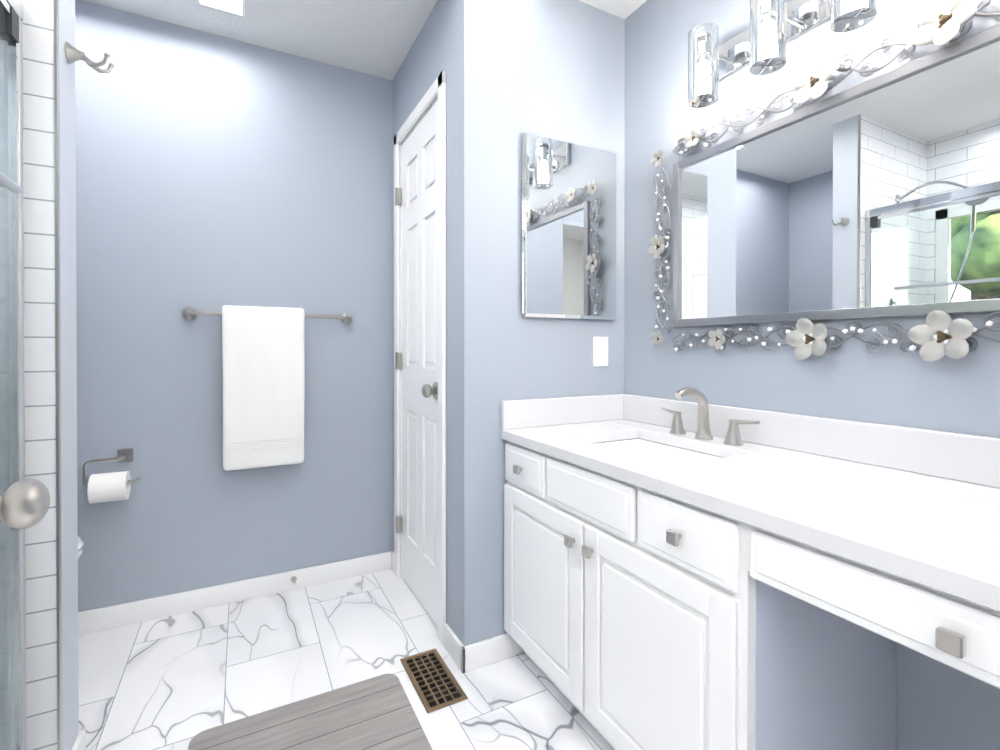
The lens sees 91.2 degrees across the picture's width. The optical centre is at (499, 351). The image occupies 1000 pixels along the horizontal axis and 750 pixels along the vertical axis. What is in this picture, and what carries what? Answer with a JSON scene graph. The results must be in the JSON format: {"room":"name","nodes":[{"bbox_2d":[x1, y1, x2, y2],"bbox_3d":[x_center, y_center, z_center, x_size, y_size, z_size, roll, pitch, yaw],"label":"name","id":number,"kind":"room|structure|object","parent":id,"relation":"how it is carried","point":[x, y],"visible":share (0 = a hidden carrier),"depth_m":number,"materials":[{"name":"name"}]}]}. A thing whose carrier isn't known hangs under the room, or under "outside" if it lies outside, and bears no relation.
{"room":"bathroom","nodes":[
{"label":"bathroom","id":0,"kind":"room"},
{"bbox_2d":[0,478,49,528],"bbox_3d":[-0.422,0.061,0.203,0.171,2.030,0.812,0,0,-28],"label":"door knob","id":1,"kind":"object","parent":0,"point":[24,503],"depth_m":0.53,"materials":[{"name":"silver metal"}]},
{"bbox_2d":[58,0,77,749],"bbox_3d":[-1.072,-0.125,1.217,0.002,2.410,0.130,0,0,-28],"label":"wall","id":2,"kind":"structure","parent":0,"point":[68,370],"depth_m":1.21,"materials":[{"name":"white paint"}]},
{"bbox_2d":[64,42,113,72],"bbox_3d":[-1.033,-0.738,1.235,0.089,0.051,0.062,0,0,-28],"label":"robe hook","id":3,"kind":"object","parent":2,"relation":"attached to","point":[72,54],"visible":1,"depth_m":1.22,"materials":[{"name":"silver metal"}]},
{"bbox_2d":[75,0,392,611],"bbox_3d":[-1.061,-0.130,2.213,2.780,2.410,0.120,0,0,-28],"label":"wall","id":4,"kind":"structure","parent":0,"point":[215,173],"depth_m":2.07,"materials":[{"name":"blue paint"}]},
{"bbox_2d":[83,448,140,503],"bbox_3d":[-1.468,0.474,1.859,0.174,0.182,0.126,0,0,-28],"label":"toilet paper holder","id":5,"kind":"object","parent":4,"relation":"attached to","point":[109,487],"visible":0.98,"depth_m":1.82,"materials":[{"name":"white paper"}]},
{"bbox_2d":[78,551,392,635],"bbox_3d":[-1.340,1.034,1.996,1.835,0.085,0.013,0,0,-28],"label":"baseboard","id":6,"kind":"structure","parent":4,"relation":"attached to","point":[106,618],"depth_m":2.08,"materials":[{"name":"white paint"}]},
{"bbox_2d":[182,305,351,470],"bbox_3d":[-0.979,0.149,2.125,0.682,0.679,0.111,0,0,-28],"label":"towel rail","id":7,"kind":"object","parent":4,"relation":"attached to","point":[263,354],"visible":1,"depth_m":2.06,"materials":[{"name":"white fabric"}]},
{"bbox_2d":[291,576,297,587],"bbox_3d":[-0.911,1.025,2.172,0.025,0.026,0.075,0,0,-28],"label":"doorstop","id":8,"kind":"object","parent":4,"relation":"attached to","point":[293,580],"visible":1,"depth_m":2.18,"materials":[{"name":"silver metal"}]},
{"bbox_2d":[78,569,614,749],"bbox_3d":[-0.104,1.115,0.412,3.140,0.060,4.570,0,0,-28],"label":"floor","id":9,"kind":"structure","parent":0,"point":[178,681],"depth_m":1.64,"materials":[{"name":"tile"}]},
{"bbox_2d":[78,536,83,561],"bbox_3d":[-1.657,0.662,1.410,0.713,0.835,0.420,0,0,-28],"label":"toilet","id":10,"kind":"object","parent":9,"relation":"on","point":[80,545],"visible":0.12,"depth_m":1.57,"materials":[{"name":"white ceramic"}]},
{"bbox_2d":[188,674,432,749],"bbox_3d":[-0.414,1.072,1.134,0.577,0.015,0.815,0,0,-28],"label":"bath mat","id":11,"kind":"object","parent":9,"relation":"on","point":[376,713],"visible":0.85,"depth_m":1.39,"materials":[{"name":"grey fabric"}]},
{"bbox_2d":[400,648,467,712],"bbox_3d":[-0.224,1.075,1.613,0.132,0.006,0.285,0,0,-28],"label":"floor vent","id":12,"kind":"object","parent":9,"relation":"in","point":[434,686],"visible":1,"depth_m":1.60,"materials":[{"name":"brown metal"}]},
{"bbox_2d":[501,436,999,749],"bbox_3d":[0.603,0.695,1.161,0.584,0.770,1.541,0,0,-28],"label":"bathroom vanity","id":13,"kind":"object","parent":9,"relation":"on","point":[701,573],"depth_m":1.04,"materials":[{"name":"white wood"}]},
{"bbox_2d":[501,420,999,599],"bbox_3d":[0.613,0.293,1.164,0.563,0.035,1.541,0,0,-28],"label":"countertop","id":14,"kind":"structure","parent":13,"relation":"on","point":[941,528],"depth_m":0.94,"materials":[{"name":"white stone"}]},
{"bbox_2d":[593,432,732,463],"bbox_3d":[0.452,0.373,1.455,0.334,0.154,0.463,0,0,-28],"label":"sink","id":15,"kind":"object","parent":14,"relation":"in","point":[669,450],"depth_m":1.54,"materials":[{"name":"white ceramic"}]},
{"bbox_2d":[657,388,760,443],"bbox_3d":[0.599,0.193,1.515,0.147,0.161,0.361,0,0,-28],"label":"faucet","id":16,"kind":"object","parent":14,"relation":"on","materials":[{"name":"silver metal"}]},
{"bbox_2d":[84,0,646,79],"bbox_3d":[-0.104,-1.355,0.399,3.140,0.060,4.570,0,0,-28],"label":"ceiling","id":17,"kind":"structure","parent":0,"point":[377,38],"depth_m":1.99,"materials":[{"name":"white paint"}]},
{"bbox_2d":[197,0,244,15],"bbox_3d":[-1.043,-1.326,1.831,0.160,0.013,0.160,0,0,-28],"label":"ceiling light panel","id":18,"kind":"object","parent":17,"relation":"attached to","point":[237,7],"visible":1,"depth_m":1.87,"materials":[{"name":"white paint"}]},
{"bbox_2d":[392,0,452,630],"bbox_3d":[-0.305,-0.130,2.104,0.100,2.410,0.780,0,0,-28],"label":"wall","id":19,"kind":"structure","parent":0,"point":[428,59],"depth_m":1.79,"materials":[{"name":"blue paint"}]},
{"bbox_2d":[395,100,437,626],"bbox_3d":[-0.356,0.050,2.069,0.087,2.035,0.542,0,0,-28],"label":"closet door","id":20,"kind":"structure","parent":19,"relation":"in","point":[416,358],"depth_m":2.07,"materials":[{"name":"white paint"}]},
{"bbox_2d":[394,70,445,645],"bbox_3d":[-0.307,0.025,2.093,0.116,2.100,0.643,0,0,-28],"label":"trim","id":21,"kind":"structure","parent":19,"relation":"attached to","point":[437,87],"depth_m":1.82,"materials":[{"name":"white paint"}]},
{"bbox_2d":[391,552,522,672],"bbox_3d":[-0.228,1.033,2.079,0.235,0.085,0.880,0,0,-28],"label":"baseboard","id":22,"kind":"structure","parent":19,"relation":"attached to","point":[479,654],"depth_m":1.69,"materials":[{"name":"white paint"}]},
{"bbox_2d":[453,0,624,645],"bbox_3d":[0.168,-0.128,1.856,0.703,2.410,0.100,0,0,-28],"label":"wall","id":23,"kind":"structure","parent":0,"point":[553,68],"depth_m":1.72,"materials":[{"name":"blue paint"}]},
{"bbox_2d":[501,394,624,427],"bbox_3d":[0.248,0.221,1.831,0.543,0.100,0.021,0,0,-28],"label":"backsplash","id":24,"kind":"structure","parent":23,"relation":"attached to","point":[531,413],"depth_m":1.81,"materials":[{"name":"white stone"}]},
{"bbox_2d":[522,131,616,319],"bbox_3d":[0.270,-0.453,1.836,0.434,0.660,0.024,0,0,-28],"label":"mirrored medicine cabinet","id":25,"kind":"object","parent":23,"relation":"attached to","point":[569,229],"visible":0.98,"depth_m":1.81,"materials":[{"name":"silver glass"}]},
{"bbox_2d":[593,337,607,366],"bbox_3d":[0.394,0.001,1.915,0.072,0.116,0.008,0,0,-28],"label":"switch plate","id":26,"kind":"object","parent":23,"relation":"attached to","point":[600,351],"visible":1,"depth_m":1.91,"materials":[{"name":"white paint"}]},
{"bbox_2d":[624,0,999,749],"bbox_3d":[1.142,-0.123,0.895,0.120,2.410,4.270,0,0,-28],"label":"wall","id":27,"kind":"structure","parent":0,"point":[940,706],"depth_m":1.38,"materials":[{"name":"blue paint"}]},
{"bbox_2d":[688,0,876,107],"bbox_3d":[0.802,-0.870,1.233,0.157,0.210,0.749,0,0,-28],"label":"sconce","id":28,"kind":"object","parent":27,"relation":"attached to","point":[758,46],"visible":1,"depth_m":1.32,"materials":[{"name":"silver metal"}]},
{"bbox_2d":[625,394,999,487],"bbox_3d":[0.853,0.224,1.291,0.020,0.100,1.541,0,0,-28],"label":"backsplash","id":29,"kind":"structure","parent":27,"relation":"attached to","point":[975,459],"depth_m":1.19,"materials":[{"name":"white stone"}]},
{"bbox_2d":[648,0,999,361],"bbox_3d":[0.885,-0.372,1.199,0.045,0.788,1.388,0,0,-28],"label":"ornate mirror","id":30,"kind":"object","parent":27,"relation":"attached to","point":[877,196],"visible":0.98,"depth_m":1.22,"materials":[{"name":"silver glass"}]},
{"bbox_3d":[-1.423,-0.124,1.031,0.793,2.410,0.130,0,0,-28],"label":"wall","id":31,"kind":"structure","parent":0,"visible":0},
{"bbox_2d":[22,0,56,749],"bbox_3d":[-1.391,-0.123,0.968,0.791,2.410,0.012,0,0,-28],"label":"wall tile","id":32,"kind":"structure","parent":31,"relation":"attached to","point":[39,356],"depth_m":1.14,"materials":[{"name":"white tile"}]},
{"bbox_2d":[54,0,61,749],"bbox_3d":[-1.040,-0.124,1.151,0.005,2.410,0.012,0,0,-28],"label":"trim","id":33,"kind":"structure","parent":31,"relation":"attached to","point":[57,367],"depth_m":1.15,"materials":[{"name":"silver metal"}]},
{"bbox_2d":[71,727,85,749],"bbox_3d":[-1.451,1.038,1.107,0.806,0.085,0.016,0,0,-28],"label":"baseboard","id":34,"kind":"structure","parent":31,"relation":"attached to","point":[79,743],"depth_m":1.28,"materials":[{"name":"white paint"}]},
{"bbox_3d":[-1.039,1.030,0.293,0.774,0.110,1.519,0,0,-28],"label":"sill","id":35,"kind":"structure","parent":0,"visible":0},
{"bbox_2d":[0,0,25,749],"bbox_3d":[-0.731,0.092,0.451,0.087,1.765,1.519,0,0,-28],"label":"shower door","id":36,"kind":"structure","parent":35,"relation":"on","point":[12,601],"depth_m":1.09,"materials":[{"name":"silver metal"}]}
]}

